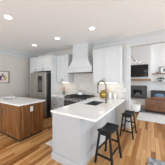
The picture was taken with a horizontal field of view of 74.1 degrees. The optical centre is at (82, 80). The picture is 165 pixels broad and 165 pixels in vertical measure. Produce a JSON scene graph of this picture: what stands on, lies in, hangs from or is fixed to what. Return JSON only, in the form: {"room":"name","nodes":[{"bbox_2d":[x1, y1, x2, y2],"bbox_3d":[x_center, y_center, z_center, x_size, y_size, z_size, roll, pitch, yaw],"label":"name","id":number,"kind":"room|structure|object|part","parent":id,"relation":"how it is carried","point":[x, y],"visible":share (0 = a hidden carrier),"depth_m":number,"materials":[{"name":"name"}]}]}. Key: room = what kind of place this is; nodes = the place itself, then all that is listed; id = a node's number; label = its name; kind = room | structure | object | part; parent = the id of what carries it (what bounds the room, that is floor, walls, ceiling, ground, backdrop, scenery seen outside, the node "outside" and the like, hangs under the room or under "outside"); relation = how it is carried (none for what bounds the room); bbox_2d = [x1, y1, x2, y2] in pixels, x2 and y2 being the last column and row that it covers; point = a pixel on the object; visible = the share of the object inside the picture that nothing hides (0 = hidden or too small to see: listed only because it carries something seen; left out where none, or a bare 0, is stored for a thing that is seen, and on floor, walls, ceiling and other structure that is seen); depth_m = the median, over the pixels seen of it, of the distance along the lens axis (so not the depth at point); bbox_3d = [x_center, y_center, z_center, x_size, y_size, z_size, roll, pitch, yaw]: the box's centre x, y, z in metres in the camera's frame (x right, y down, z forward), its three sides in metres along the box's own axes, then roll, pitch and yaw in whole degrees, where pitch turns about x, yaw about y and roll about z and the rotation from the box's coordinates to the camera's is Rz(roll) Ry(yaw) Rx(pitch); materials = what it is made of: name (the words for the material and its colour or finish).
{"room":"kitchen","nodes":[
{"label":"kitchen","id":0,"kind":"room"},
{"bbox_2d":[0,54,29,97],"bbox_3d":[-4.340,0.060,2.820,0.150,2.840,7.370,0,0,32],"label":"wall","id":1,"kind":"structure","parent":0,"point":[18,68],"depth_m":4.89,"materials":[{"name":"beige paint"}]},
{"bbox_2d":[0,71,8,82],"bbox_3d":[-3.290,-0.160,4.327,0.030,0.490,0.700,0,0,32],"label":"framed picture","id":2,"kind":"object","parent":1,"relation":"attached to","point":[4,75],"visible":1,"depth_m":4.48,"materials":[{"name":"paper"}]},
{"bbox_2d":[0,46,38,58],"bbox_3d":[-4.249,-1.220,2.692,0.140,0.280,7.250,0,0,32],"label":"crown molding","id":3,"kind":"structure","parent":1,"relation":"attached to","point":[3,50],"depth_m":4.83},
{"bbox_2d":[0,0,164,54],"bbox_3d":[-0.252,-1.420,0.258,9.900,0.120,7.370,0,0,32],"label":"ceiling","id":4,"kind":"structure","parent":0,"point":[38,22],"depth_m":2.46,"materials":[{"name":"paint"}]},
{"bbox_2d":[3,14,13,19],"bbox_3d":[-1.578,-1.355,2.322,0.190,0.009,0.190,0,0,32],"label":"recessed light","id":5,"kind":"object","parent":4,"relation":"in","point":[6,16],"visible":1,"depth_m":2.33,"materials":[{"name":"white plastic"}]},
{"bbox_2d":[0,105,164,164],"bbox_3d":[0.951,1.530,2.177,9.900,0.100,11.900,0,0,32],"label":"floor","id":6,"kind":"structure","parent":0,"point":[149,140],"depth_m":2.43,"materials":[{"name":"brown wood"}]},
{"bbox_2d":[0,101,43,141],"bbox_3d":[-2.118,1.038,3.377,1.844,0.885,0.722,0,0,30],"label":"kitchen island","id":7,"kind":"object","parent":6,"relation":"on","point":[19,123],"visible":0.72,"depth_m":2.86,"materials":[{"name":"brown wood"}]},
{"bbox_3d":[-2.116,1.005,2.978,0.440,0.800,0.030,0,0,30],"label":"door","id":8,"kind":"part","parent":7,"relation":"part of","materials":[{"name":"brown wood"}]},
{"bbox_3d":[-1.725,1.005,2.751,0.440,0.800,0.030,0,0,30],"label":"door","id":9,"kind":"part","parent":7,"relation":"part of","materials":[{"name":"brown wood"}]},
{"bbox_3d":[-1.510,1.010,2.633,0.034,0.830,0.044,0,0,30],"label":"corner post","id":10,"kind":"part","parent":7,"relation":"part of","materials":[{"name":"brown wood"}]},
{"bbox_2d":[0,96,44,105],"bbox_3d":[-2.120,0.577,3.376,1.905,0.034,0.785,0,0,30],"label":"island countertop","id":11,"kind":"structure","parent":7,"relation":"on","point":[16,101],"depth_m":3.14,"materials":[{"name":"white stone"}]},
{"bbox_3d":[-1.341,1.008,2.928,0.030,0.825,0.620,0,0,30],"label":"panel","id":12,"kind":"part","parent":7,"relation":"part of","materials":[{"name":"brown wood"}]},
{"bbox_3d":[-1.172,1.010,3.217,0.034,0.830,0.050,0,0,30],"label":"corner post","id":13,"kind":"part","parent":7,"relation":"part of","materials":[{"name":"brown wood"}]},
{"bbox_2d":[30,72,50,117],"bbox_3d":[-1.692,0.555,4.824,0.990,1.850,0.802,0,0,32],"label":"refrigerator","id":14,"kind":"object","parent":6,"relation":"on","point":[40,83],"visible":0.62,"depth_m":4.44,"materials":[{"name":"metal"}]},
{"bbox_3d":[-2.094,0.235,4.714,0.425,1.170,0.065,0,0,32],"label":"door","id":15,"kind":"part","parent":14,"relation":"part of","materials":[{"name":"metal"}]},
{"bbox_3d":[-1.672,0.235,4.449,0.558,1.170,0.065,0,0,32],"label":"door","id":16,"kind":"part","parent":14,"relation":"part of","materials":[{"name":"metal"}]},
{"bbox_3d":[-1.855,1.119,4.564,0.990,0.582,0.065,0,0,32],"label":"freezer drawer","id":17,"kind":"part","parent":14,"relation":"part of","materials":[{"name":"metal"}]},
{"bbox_2d":[30,54,61,117],"bbox_3d":[-1.684,0.212,4.969,1.430,2.535,0.661,0,0,32],"label":"tall cabinet","id":18,"kind":"object","parent":6,"relation":"on","point":[48,63],"visible":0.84,"depth_m":4.56,"materials":[{"name":"white wood"}]},
{"bbox_3d":[-2.221,-0.720,4.967,0.496,0.590,0.020,0,0,32],"label":"door","id":19,"kind":"part","parent":18,"relation":"part of","materials":[{"name":"white wood"}]},
{"bbox_3d":[-1.819,-0.720,4.716,0.439,0.590,0.020,0,0,32],"label":"door","id":20,"kind":"part","parent":18,"relation":"part of","materials":[{"name":"white wood"}]},
{"bbox_3d":[-1.441,-0.720,4.479,0.441,0.590,0.020,0,0,32],"label":"door","id":21,"kind":"part","parent":18,"relation":"part of","materials":[{"name":"white wood"}]},
{"bbox_3d":[-1.078,0.230,4.609,0.022,2.500,0.627,0,0,32],"label":"panel","id":22,"kind":"part","parent":18,"relation":"part of","materials":[{"name":"white wood"}]},
{"bbox_2d":[52,96,63,109],"bbox_3d":[-0.788,1.038,4.407,0.680,0.885,0.661,0,0,32],"label":"base cabinet","id":23,"kind":"object","parent":6,"relation":"on","point":[57,102],"visible":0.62,"depth_m":4.16,"materials":[{"name":"white wood"}]},
{"bbox_3d":[-1.082,0.917,4.254,0.325,0.285,0.020,0,0,32],"label":"drawer","id":24,"kind":"part","parent":23,"relation":"part of","materials":[{"name":"white wood"}]},
{"bbox_2d":[51,94,69,96],"bbox_3d":[-0.788,0.577,4.407,0.680,0.034,0.643,0,0,32],"label":"countertop","id":25,"kind":"structure","parent":23,"relation":"on","point":[56,95],"depth_m":4.22,"materials":[{"name":"white stone"}]},
{"bbox_3d":[-0.798,0.917,4.076,0.325,0.285,0.020,0,0,32],"label":"drawer","id":26,"kind":"part","parent":23,"relation":"part of","materials":[{"name":"white wood"}]},
{"bbox_2d":[64,94,94,105],"bbox_3d":[-0.118,0.999,3.932,0.945,0.962,0.722,0,0,32],"label":"range cooker","id":27,"kind":"object","parent":6,"relation":"on","point":[72,98],"visible":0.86,"depth_m":3.76,"materials":[{"name":"black metal"}]},
{"bbox_3d":[-0.261,0.650,3.704,0.945,0.140,0.060,0,0,32],"label":"control panel","id":28,"kind":"part","parent":27,"relation":"part of","materials":[{"name":"metal"}]},
{"bbox_2d":[64,96,94,98],"bbox_3d":[-0.096,0.568,3.966,0.945,0.025,0.640,0,0,32],"label":"cooktop","id":29,"kind":"object","parent":27,"relation":"in","point":[65,97],"depth_m":3.71,"materials":[{"name":"black metal"}]},
{"bbox_2d":[51,107,115,164],"bbox_3d":[0.220,1.038,2.866,0.739,0.885,2.179,0,0,32],"label":"base cabinet","id":30,"kind":"object","parent":6,"relation":"on","point":[74,140],"visible":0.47,"depth_m":1.97,"materials":[{"name":"wood"}]},
{"bbox_3d":[-0.309,1.038,1.936,0.620,0.885,0.012,0,0,32],"label":"panel","id":31,"kind":"part","parent":30,"relation":"part of","materials":[{"name":"white wood"}]},
{"bbox_2d":[51,96,125,121],"bbox_3d":[0.338,0.577,2.787,1.037,0.034,2.192,0,0,32],"label":"countertop","id":32,"kind":"structure","parent":30,"relation":"on","point":[81,110],"depth_m":2.15,"materials":[{"name":"white stone"}]},
{"bbox_2d":[86,101,102,105],"bbox_3d":[0.318,0.709,2.875,0.429,0.225,0.714,0,0,32],"label":"sink","id":33,"kind":"object","parent":32,"relation":"in","point":[95,103],"visible":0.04,"depth_m":3.21,"materials":[{"name":"metal"}]},
{"bbox_2d":[97,80,107,102],"bbox_3d":[0.528,0.272,2.830,0.365,0.576,0.055,0,0,43],"label":"faucet","id":34,"kind":"object","parent":32,"relation":"on","point":[106,99],"visible":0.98,"depth_m":2.76,"materials":[{"name":"silver metal"}]},
{"bbox_2d":[100,89,108,97],"bbox_3d":[0.695,0.397,3.582,0.272,0.326,0.254,0,0,-2],"label":"vase","id":35,"kind":"object","parent":32,"relation":"on","point":[102,93],"visible":0.69,"depth_m":3.49,"materials":[{"name":"metal"}]},
{"bbox_3d":[0.521,0.978,2.689,0.012,0.765,2.145,0,0,32],"label":"panel","id":36,"kind":"part","parent":30,"relation":"part of","materials":[{"name":"white wood"}]},
{"bbox_2d":[94,122,121,164],"bbox_3d":[0.490,1.172,2.053,0.362,0.622,0.446,0,0,38],"label":"counter stool","id":37,"kind":"object","parent":6,"relation":"on","point":[108,129],"visible":1,"depth_m":1.98,"materials":[{"name":"black paint"}]},
{"bbox_3d":[0.274,1.190,1.988,0.126,0.586,0.047,0,0,8],"label":"leg","id":38,"kind":"part","parent":37,"relation":"part of","materials":[{"name":"black paint"}]},
{"bbox_3d":[0.490,0.890,2.053,0.250,0.059,0.410,0,0,38],"label":"seat","id":39,"kind":"part","parent":37,"relation":"part of","materials":[{"name":"black paint"}]},
{"bbox_3d":[0.478,1.190,1.827,0.047,0.586,0.126,0,0,-22],"label":"leg","id":40,"kind":"part","parent":37,"relation":"part of","materials":[{"name":"black paint"}]},
{"bbox_3d":[0.706,1.190,2.119,0.126,0.586,0.047,0,0,8],"label":"leg","id":41,"kind":"part","parent":37,"relation":"part of","materials":[{"name":"black paint"}]},
{"bbox_2d":[119,110,136,139],"bbox_3d":[1.271,1.172,3.027,0.362,0.622,0.446,0,0,36],"label":"counter stool","id":42,"kind":"object","parent":6,"relation":"on","point":[127,113],"visible":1,"depth_m":2.94,"materials":[{"name":"black paint"}]},
{"bbox_3d":[1.057,1.190,2.954,0.126,0.586,0.047,0,0,6],"label":"leg","id":43,"kind":"part","parent":42,"relation":"part of","materials":[{"name":"black paint"}]},
{"bbox_3d":[1.271,0.890,3.027,0.250,0.059,0.410,0,0,36],"label":"seat","id":44,"kind":"part","parent":42,"relation":"part of","materials":[{"name":"black paint"}]},
{"bbox_3d":[1.267,1.190,2.801,0.047,0.586,0.126,0,0,-24],"label":"leg","id":45,"kind":"part","parent":42,"relation":"part of","materials":[{"name":"black paint"}]},
{"bbox_3d":[1.485,1.190,3.100,0.126,0.586,0.047,0,0,6],"label":"leg","id":46,"kind":"part","parent":42,"relation":"part of","materials":[{"name":"black paint"}]},
{"bbox_2d":[131,100,140,112],"bbox_3d":[2.387,1.215,5.252,0.699,0.530,0.638,0,0,-23],"label":"barrel chair","id":47,"kind":"object","parent":6,"relation":"on","point":[135,106],"visible":0.47,"depth_m":4.99,"materials":[{"name":"beige fabric"}]},
{"bbox_3d":[2.399,1.248,5.223,0.576,0.305,0.576,0,0,-23],"label":"seat","id":48,"kind":"part","parent":47,"relation":"part of","materials":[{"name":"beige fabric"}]},
{"bbox_2d":[137,112,164,123],"bbox_3d":[3.388,1.474,4.061,2.370,0.012,1.160,0,0,32],"label":"area rug","id":49,"kind":"object","parent":6,"relation":"on","point":[149,117],"visible":1,"depth_m":4.40,"materials":[{"name":"beige fabric"}]},
{"bbox_2d":[139,106,164,114],"bbox_3d":[4.154,1.474,5.245,2.430,0.012,1.540,0,0,32],"label":"area rug","id":50,"kind":"object","parent":6,"relation":"on","point":[142,109],"visible":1,"depth_m":5.26,"materials":[{"name":"grey fabric"}]},
{"bbox_2d":[145,97,164,111],"bbox_3d":[4.100,1.107,5.019,2.100,0.720,0.960,0,0,32],"label":"leather sofa","id":51,"kind":"object","parent":50,"relation":"on","point":[157,104],"visible":1,"depth_m":4.99,"materials":[{"name":"leather"}]},
{"bbox_2d":[150,97,164,99],"bbox_3d":[3.645,0.907,5.092,0.820,0.320,0.200,0,0,32],"label":"cushion","id":52,"kind":"object","parent":51,"relation":"on","point":[153,98],"depth_m":5.07,"materials":[{"name":"brown leather"}]},
{"bbox_2d":[148,157,164,164],"bbox_3d":[1.385,1.474,1.127,1.250,0.012,1.580,0,0,32],"label":"area rug","id":53,"kind":"object","parent":6,"relation":"on","point":[151,161],"visible":1,"depth_m":1.97,"materials":[{"name":"fabric"}]},
{"bbox_2d":[151,90,164,96],"bbox_3d":[4.979,1.020,6.120,1.920,0.920,0.420,0,0,32],"label":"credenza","id":54,"kind":"object","parent":6,"relation":"on","point":[153,92],"visible":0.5,"depth_m":6.37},
{"bbox_2d":[39,41,164,127],"bbox_3d":[1.758,-0.720,3.277,9.700,4.400,0.120,0,0,32],"label":"wall","id":55,"kind":"structure","parent":0,"point":[120,108],"depth_m":3.59,"materials":[{"name":"beige paint"}]},
{"bbox_2d":[57,54,72,81],"bbox_3d":[-0.740,-0.500,4.541,0.617,1.110,0.364,0,0,32],"label":"upper cabinet","id":56,"kind":"object","parent":55,"relation":"attached to","point":[63,61],"visible":0.96,"depth_m":4.38,"materials":[{"name":"white wood"}]},
{"bbox_3d":[-0.943,-0.495,4.497,0.294,1.040,0.020,0,0,32],"label":"door","id":57,"kind":"part","parent":56,"relation":"part of","materials":[{"name":"white wood"}]},
{"bbox_3d":[-0.690,-0.495,4.339,0.291,1.040,0.020,0,0,32],"label":"door","id":58,"kind":"part","parent":56,"relation":"part of","materials":[{"name":"white wood"}]},
{"bbox_2d":[67,42,92,73],"bbox_3d":[-0.036,-0.827,4.085,1.030,1.064,0.415,0,0,32],"label":"range hood","id":59,"kind":"object","parent":55,"relation":"attached to","point":[82,62],"visible":0.86,"depth_m":3.93,"materials":[{"name":"paint"}]},
{"bbox_2d":[62,73,122,97],"bbox_3d":[0.200,0.065,4.175,2.605,0.970,0.012,0,0,32],"label":"backsplash","id":60,"kind":"structure","parent":55,"relation":"attached to","point":[83,81],"depth_m":4.15,"materials":[{"name":"tile"}]},
{"bbox_2d":[93,45,122,82],"bbox_3d":[0.809,-0.500,3.570,0.900,1.110,0.364,0,0,32],"label":"upper cabinet","id":61,"kind":"object","parent":55,"relation":"attached to","point":[108,61],"visible":0.96,"depth_m":3.41,"materials":[{"name":"white wood"}]},
{"bbox_3d":[0.524,-0.495,3.577,0.384,1.040,0.020,0,0,32],"label":"door","id":62,"kind":"part","parent":61,"relation":"part of","materials":[{"name":"white wood"}]},
{"bbox_3d":[0.895,-0.495,3.345,0.479,1.040,0.020,0,0,32],"label":"door","id":63,"kind":"part","parent":61,"relation":"part of","materials":[{"name":"white wood"}]},
{"bbox_2d":[123,47,130,128],"bbox_3d":[1.420,0.210,3.488,0.187,2.540,0.160,0,0,32],"label":"door frame","id":64,"kind":"structure","parent":55,"relation":"attached to","point":[127,50],"depth_m":3.42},
{"bbox_2d":[93,29,164,48],"bbox_3d":[3.105,-1.210,2.291,6.370,0.300,0.120,0,0,32],"label":"crown molding","id":65,"kind":"structure","parent":55,"relation":"attached to","point":[156,36],"depth_m":3.24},
{"bbox_2d":[131,45,150,104],"bbox_3d":[3.376,-0.720,7.178,1.900,4.400,0.350,0,0,32],"label":"wall","id":66,"kind":"structure","parent":0,"point":[143,53],"depth_m":6.76,"materials":[{"name":"white paint"}]},
{"bbox_2d":[131,85,146,98],"bbox_3d":[3.543,0.690,6.993,1.020,0.820,0.310,0,0,32],"label":"fireplace","id":67,"kind":"object","parent":66,"relation":"attached to","point":[137,91],"visible":0.96,"depth_m":6.88,"materials":[{"name":"metal"}]},
{"bbox_2d":[131,64,147,76],"bbox_3d":[3.511,-0.635,6.846,1.050,0.756,0.063,0,0,32],"label":"television","id":68,"kind":"object","parent":66,"relation":"attached to","point":[136,70],"visible":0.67,"depth_m":6.79,"materials":[{"name":"black plastic"}]},
{"bbox_2d":[131,79,150,80],"bbox_3d":[3.418,-0.075,6.792,1.420,0.110,0.260,0,0,32],"label":"mantel shelf","id":69,"kind":"object","parent":66,"relation":"attached to","point":[131,79],"visible":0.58,"depth_m":6.58,"materials":[{"name":"brown wood"}]},
{"bbox_2d":[151,43,164,89],"bbox_3d":[4.886,-0.720,6.527,7.850,4.400,0.150,0,0,32],"label":"wall","id":70,"kind":"structure","parent":0,"point":[157,50],"depth_m":6.64,"materials":[{"name":"white paint"}]},
{"bbox_3d":[4.976,-0.420,6.228,1.680,0.040,0.260,0,0,32],"label":"wall shelf","id":71,"kind":"object","parent":70,"relation":"attached to","visible":0},
{"bbox_2d":[160,67,164,72],"bbox_3d":[4.837,-0.640,6.363,0.540,0.400,0.020,0,0,32],"label":"framed print","id":72,"kind":"object","parent":71,"relation":"on","point":[162,69],"visible":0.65,"depth_m":6.44,"materials":[{"name":"white plastic"}]}
]}

